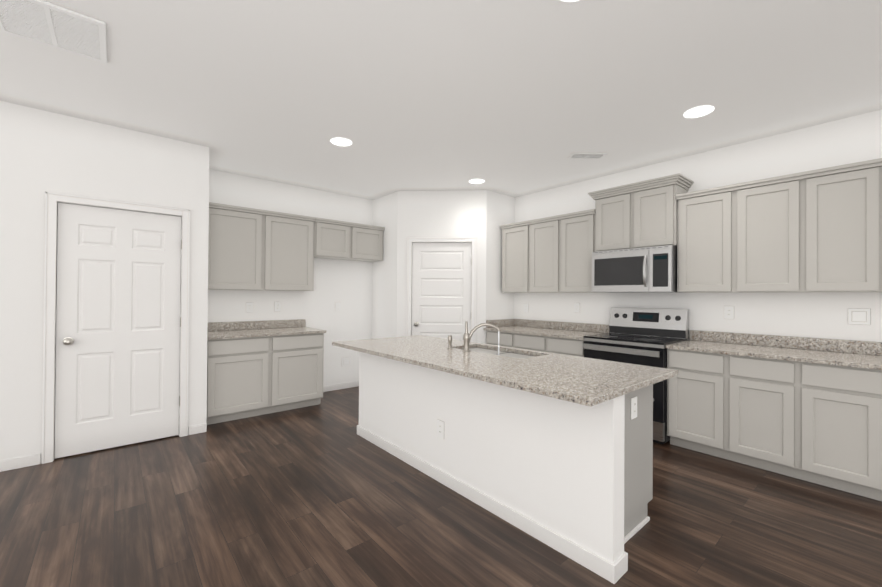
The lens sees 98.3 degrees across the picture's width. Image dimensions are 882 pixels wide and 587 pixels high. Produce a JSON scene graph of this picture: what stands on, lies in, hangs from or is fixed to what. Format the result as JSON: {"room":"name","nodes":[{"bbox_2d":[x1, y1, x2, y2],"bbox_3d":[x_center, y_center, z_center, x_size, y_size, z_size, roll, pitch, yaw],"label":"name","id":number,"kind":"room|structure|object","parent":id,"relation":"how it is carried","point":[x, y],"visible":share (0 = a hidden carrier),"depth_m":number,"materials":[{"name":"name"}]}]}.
{"room":"kitchen","nodes":[
{"label":"kitchen","id":0,"kind":"room"},
{"bbox_2d":[0,101,208,463],"bbox_3d":[-3.957,-0.063,2.301,4.390,2.740,0.120,1,0,-40],"label":"wall","id":1,"kind":"structure","parent":0,"point":[42,152],"depth_m":2.98,"materials":[{"name":"paint"}]},
{"bbox_2d":[0,453,40,471],"bbox_3d":[-4.299,1.260,1.923,3.163,0.083,0.014,1,0,-40],"label":"baseboard","id":2,"kind":"structure","parent":1,"relation":"attached to","point":[18,462],"depth_m":2.87,"materials":[{"name":"white paint"}]},
{"bbox_2d":[42,191,189,463],"bbox_3d":[-2.754,0.268,3.305,0.948,2.109,0.130,1,0,-40],"label":"door frame","id":3,"kind":"structure","parent":1,"relation":"attached to","point":[52,200],"depth_m":3.01,"materials":[{"name":"white paint"}]},
{"bbox_2d":[55,203,181,457],"bbox_3d":[-2.727,0.295,3.278,0.820,2.028,0.099,1,0,-40],"label":"entry door","id":4,"kind":"structure","parent":1,"relation":"in","point":[118,321],"depth_m":3.25,"materials":[{"name":"white paint"}]},
{"bbox_2d":[189,423,206,434],"bbox_3d":[-2.308,1.285,3.620,0.144,0.083,0.014,1,0,-40],"label":"baseboard","id":5,"kind":"structure","parent":1,"relation":"attached to","point":[198,428],"depth_m":3.62,"materials":[{"name":"white paint"}]},
{"bbox_2d":[208,169,372,385],"bbox_3d":[-1.412,-0.026,5.438,3.794,2.740,0.120,1,0,-40],"label":"wall","id":6,"kind":"structure","parent":0,"point":[347,284],"depth_m":5.15,"materials":[{"name":"paint"}]},
{"bbox_2d":[208,202,315,290],"bbox_3d":[-2.143,-0.498,4.504,1.212,0.919,0.348,1,0,-40],"label":"upper cabinet","id":7,"kind":"object","parent":6,"relation":"attached to","point":[253,249],"visible":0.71,"depth_m":4.36,"materials":[{"name":"paint"}]},
{"bbox_2d":[274,302,280,310],"bbox_3d":[-2.057,0.166,4.803,0.076,0.120,0.007,1,0,-40],"label":"electrical outlet","id":8,"kind":"object","parent":6,"relation":"attached to","point":[277,306],"visible":1,"depth_m":4.80,"materials":[{"name":"grey plastic"}]},
{"bbox_2d":[323,381,358,391],"bbox_3d":[-1.407,1.302,5.356,0.980,0.083,0.014,1,0,-40],"label":"baseboard","id":9,"kind":"structure","parent":6,"relation":"attached to","point":[333,387],"depth_m":5.34,"materials":[{"name":"white paint"}]},
{"bbox_2d":[314,217,384,261],"bbox_3d":[-1.295,-0.710,5.227,1.007,0.476,0.348,1,0,-40],"label":"upper cabinet","id":10,"kind":"object","parent":6,"relation":"attached to","point":[340,240],"visible":0.92,"depth_m":5.08,"materials":[{"name":"paint"}]},
{"bbox_2d":[372,191,397,338],"bbox_3d":[-0.767,-0.021,5.473,0.120,2.740,0.663,1,0,-40],"label":"wall","id":11,"kind":"structure","parent":0,"point":[384,287],"depth_m":5.39,"materials":[{"name":"paint"}]},
{"bbox_2d":[397,191,404,336],"bbox_3d":[-0.457,-0.020,5.273,0.093,2.740,0.213,1,0,-40],"label":"wall","id":12,"kind":"structure","parent":0,"point":[400,261],"depth_m":5.18,"materials":[{"name":"paint"}]},
{"bbox_2d":[0,386,881,586],"bbox_3d":[-0.054,1.375,0.627,8.184,0.100,9.203,1,0,-40],"label":"floor","id":13,"kind":"structure","parent":0,"point":[323,494],"depth_m":2.21,"materials":[{"name":"brown wood"}]},
{"bbox_2d":[206,319,325,424],"bbox_3d":[-2.048,0.833,4.390,1.238,1.000,0.647,1,0,-40],"label":"base cabinet","id":14,"kind":"object","parent":13,"relation":"on","point":[256,368],"visible":0.85,"depth_m":4.17,"materials":[{"name":"paint"}]},
{"bbox_2d":[483,323,518,346],"bbox_3d":[0.961,0.909,5.065,0.647,0.900,0.485,1,0,-40],"label":"base cabinet","id":15,"kind":"object","parent":13,"relation":"on","point":[504,332],"depth_m":4.91,"materials":[{"name":"paint"}]},
{"bbox_2d":[357,353,671,583],"bbox_3d":[0.289,0.910,2.941,0.758,0.863,2.468,1,0,-40],"label":"kitchen island","id":16,"kind":"object","parent":13,"relation":"on","point":[554,451],"depth_m":2.20,"materials":[{"name":"paint"}]},
{"bbox_2d":[437,419,443,438],"bbox_3d":[-0.005,0.965,2.713,0.007,0.120,0.076,1,0,-40],"label":"outlet","id":17,"kind":"object","parent":16,"relation":"attached to","point":[440,428],"visible":1,"depth_m":2.71,"materials":[{"name":"white plastic"}]},
{"bbox_2d":[332,335,677,408],"bbox_3d":[0.201,0.462,2.873,1.020,0.030,2.502,1,0,-40],"label":"island countertop","id":18,"kind":"structure","parent":16,"relation":"on","point":[578,380],"depth_m":2.27,"materials":[{"name":"beige stone"}]},
{"bbox_2d":[444,335,455,348],"bbox_3d":[0.073,0.392,3.079,0.044,0.110,0.044,1,0,-40],"label":"sprayer","id":19,"kind":"object","parent":18,"relation":"on","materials":[{"name":"silver metal"}]},
{"bbox_2d":[460,321,499,352],"bbox_3d":[0.310,0.333,2.974,0.239,0.230,0.202,1,0,-40],"label":"faucet","id":20,"kind":"object","parent":18,"relation":"on","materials":[{"name":"silver metal"}]},
{"bbox_2d":[472,345,535,356],"bbox_3d":[0.435,0.574,3.013,0.338,0.214,0.758,1,0,-40],"label":"sink","id":21,"kind":"object","parent":18,"relation":"in","point":[507,352],"depth_m":3.11,"materials":[{"name":"silver metal"}]},
{"bbox_2d":[631,396,636,419],"bbox_3d":[1.085,0.642,2.142,0.076,0.120,0.007,1,0,-40],"label":"outlet","id":22,"kind":"object","parent":16,"relation":"attached to","point":[633,407],"visible":1,"depth_m":2.14,"materials":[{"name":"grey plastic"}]},
{"bbox_2d":[511,327,570,351],"bbox_3d":[1.271,0.909,4.703,0.647,0.900,0.468,1,0,-40],"label":"base cabinet","id":23,"kind":"object","parent":13,"relation":"on","point":[529,338],"depth_m":4.59,"materials":[{"name":"paint"}]},
{"bbox_2d":[543,331,608,356],"bbox_3d":[1.575,0.909,4.346,0.647,0.900,0.469,1,0,-40],"label":"base cabinet","id":24,"kind":"object","parent":13,"relation":"on","point":[565,338],"depth_m":4.21,"materials":[{"name":"paint"}]},
{"bbox_2d":[582,307,688,443],"bbox_3d":[1.945,0.756,3.847,0.711,1.205,0.764,1,0,-40],"label":"range","id":25,"kind":"object","parent":13,"relation":"on","point":[642,336],"visible":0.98,"depth_m":3.76,"materials":[{"name":"silver metal"}]},
{"bbox_2d":[666,338,737,457],"bbox_3d":[2.368,0.909,3.412,0.645,0.900,0.438,1,0,-40],"label":"base cabinet","id":26,"kind":"object","parent":13,"relation":"on","point":[694,396],"depth_m":3.23,"materials":[{"name":"paint"}]},
{"bbox_2d":[722,342,805,476],"bbox_3d":[2.647,0.909,3.085,0.645,0.900,0.420,1,0,-40],"label":"base cabinet","id":27,"kind":"object","parent":13,"relation":"on","point":[758,380],"depth_m":2.91,"materials":[{"name":"paint"}]},
{"bbox_2d":[794,346,881,500],"bbox_3d":[2.918,0.909,2.768,0.645,0.900,0.415,1,0,-40],"label":"base cabinet","id":28,"kind":"object","parent":13,"relation":"on","point":[808,409],"depth_m":2.59,"materials":[{"name":"paint"}]},
{"bbox_2d":[0,0,881,199],"bbox_3d":[-0.034,-1.465,0.644,8.184,0.100,9.203,1,0,-40],"label":"ceiling","id":29,"kind":"structure","parent":0,"point":[514,98],"depth_m":2.52,"materials":[{"name":"paint"}]},
{"bbox_2d":[0,0,106,63],"bbox_3d":[-2.069,-1.415,2.025,0.440,0.012,0.445,1,0,-40],"label":"ceiling vent","id":30,"kind":"object","parent":29,"relation":"in","point":[52,25],"visible":1,"depth_m":2.02,"materials":[{"name":"white metal"}]},
{"bbox_2d":[330,137,351,145],"bbox_3d":[-0.922,-1.401,3.531,0.196,0.007,0.196,1,0,-40],"label":"recessed light","id":31,"kind":"object","parent":29,"relation":"in","point":[338,141],"visible":1,"depth_m":3.52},
{"bbox_2d":[469,179,484,183],"bbox_3d":[0.442,-1.384,4.714,0.196,0.007,0.196,1,0,-40],"label":"recessed light","id":32,"kind":"object","parent":29,"relation":"in","point":[476,181],"visible":1,"depth_m":4.71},
{"bbox_2d":[568,153,606,158],"bbox_3d":[1.468,-1.379,3.834,0.340,0.011,0.150,0,0,0],"label":"ceiling vent","id":33,"kind":"object","parent":29,"relation":"in","point":[586,155],"visible":0.98,"depth_m":3.82,"materials":[{"name":"white metal"}]},
{"bbox_2d":[683,105,713,117],"bbox_3d":[1.965,-1.384,2.912,0.196,0.007,0.196,1,0,-40],"label":"recessed light","id":34,"kind":"object","parent":29,"relation":"in","point":[698,111],"visible":1,"depth_m":2.90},
{"bbox_2d":[405,190,514,343],"bbox_3d":[0.286,-0.014,5.350,1.324,2.740,0.810,1,0,-40],"label":"wall","id":35,"kind":"structure","parent":0,"point":[453,213],"depth_m":5.14,"materials":[{"name":"paint"}]},
{"bbox_2d":[406,237,475,341],"bbox_3d":[0.004,0.299,5.175,0.932,2.106,0.129,0,0,5],"label":"door frame","id":36,"kind":"structure","parent":35,"relation":"attached to","point":[411,240],"depth_m":5.13,"materials":[{"name":"white paint"}]},
{"bbox_2d":[412,243,471,341],"bbox_3d":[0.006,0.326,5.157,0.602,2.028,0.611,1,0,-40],"label":"pantry door","id":37,"kind":"structure","parent":35,"relation":"in","point":[441,290],"depth_m":5.16,"materials":[{"name":"white paint"}]},
{"bbox_2d":[514,109,881,341],"bbox_3d":[3.024,-0.008,3.251,0.120,2.740,9.203,1,0,-40],"label":"wall","id":38,"kind":"structure","parent":0,"point":[852,139],"depth_m":3.46,"materials":[{"name":"paint"}]},
{"bbox_2d":[500,221,527,292],"bbox_3d":[1.099,-0.469,5.172,0.321,0.915,0.465,1,0,-40],"label":"upper cabinet","id":39,"kind":"object","parent":38,"relation":"attached to","point":[514,236],"depth_m":5.07,"materials":[{"name":"paint"}]},
{"bbox_2d":[528,217,555,292],"bbox_3d":[1.393,-0.469,4.827,0.321,0.915,0.442,1,0,-40],"label":"upper cabinet","id":40,"kind":"object","parent":38,"relation":"attached to","point":[552,254],"depth_m":4.75,"materials":[{"name":"paint"}]},
{"bbox_2d":[556,209,603,292],"bbox_3d":[1.680,-0.469,4.490,0.321,0.915,0.443,1,0,-40],"label":"upper cabinet","id":41,"kind":"object","parent":38,"relation":"attached to","point":[575,232],"depth_m":4.41,"materials":[{"name":"paint"}]},
{"bbox_2d":[588,173,693,251],"bbox_3d":[2.060,-0.784,3.993,0.393,0.652,0.904,1,0,-40],"label":"upper cabinet","id":42,"kind":"object","parent":38,"relation":"attached to","point":[641,214],"visible":1,"depth_m":3.84,"materials":[{"name":"paint"}]},
{"bbox_2d":[592,245,676,292],"bbox_3d":[2.027,-0.232,3.966,0.466,0.440,0.788,1,0,-40],"label":"microwave","id":43,"kind":"object","parent":42,"relation":"attached to","point":[645,270],"visible":1,"depth_m":3.80,"materials":[{"name":"silver metal"}]},
{"bbox_2d":[676,185,731,291],"bbox_3d":[2.490,-0.469,3.540,0.321,0.915,0.440,1,0,-40],"label":"upper cabinet","id":44,"kind":"object","parent":38,"relation":"attached to","point":[704,217],"depth_m":3.44,"materials":[{"name":"paint"}]},
{"bbox_2d":[724,306,733,318],"bbox_3d":[2.681,0.177,3.552,0.007,0.120,0.076,1,0,-40],"label":"electrical outlet","id":45,"kind":"object","parent":38,"relation":"attached to","point":[728,312],"visible":1,"depth_m":3.55,"materials":[{"name":"grey plastic"}]},
{"bbox_2d":[732,173,799,291],"bbox_3d":[2.771,-0.469,3.210,0.321,0.915,0.428,1,0,-40],"label":"upper cabinet","id":46,"kind":"object","parent":38,"relation":"attached to","point":[765,212],"depth_m":3.11,"materials":[{"name":"paint"}]},
{"bbox_2d":[800,158,879,291],"bbox_3d":[3.043,-0.469,2.891,0.321,0.915,0.409,1,0,-40],"label":"upper cabinet","id":47,"kind":"object","parent":38,"relation":"attached to","point":[818,230],"depth_m":2.79,"materials":[{"name":"paint"}]},
{"bbox_2d":[848,308,870,324],"bbox_3d":[3.210,0.177,2.929,0.009,0.124,0.119,1,0,-40],"label":"light switch","id":48,"kind":"object","parent":38,"relation":"attached to","point":[859,316],"visible":1,"depth_m":2.93,"materials":[{"name":"grey plastic"}]},
{"bbox_2d":[880,158,881,291],"bbox_3d":[3.319,-0.469,2.568,0.321,0.915,0.441,1,0,-40],"label":"upper cabinet","id":49,"kind":"object","parent":38,"relation":"attached to","point":[880,158],"depth_m":2.65,"materials":[{"name":"paint"}]}
]}

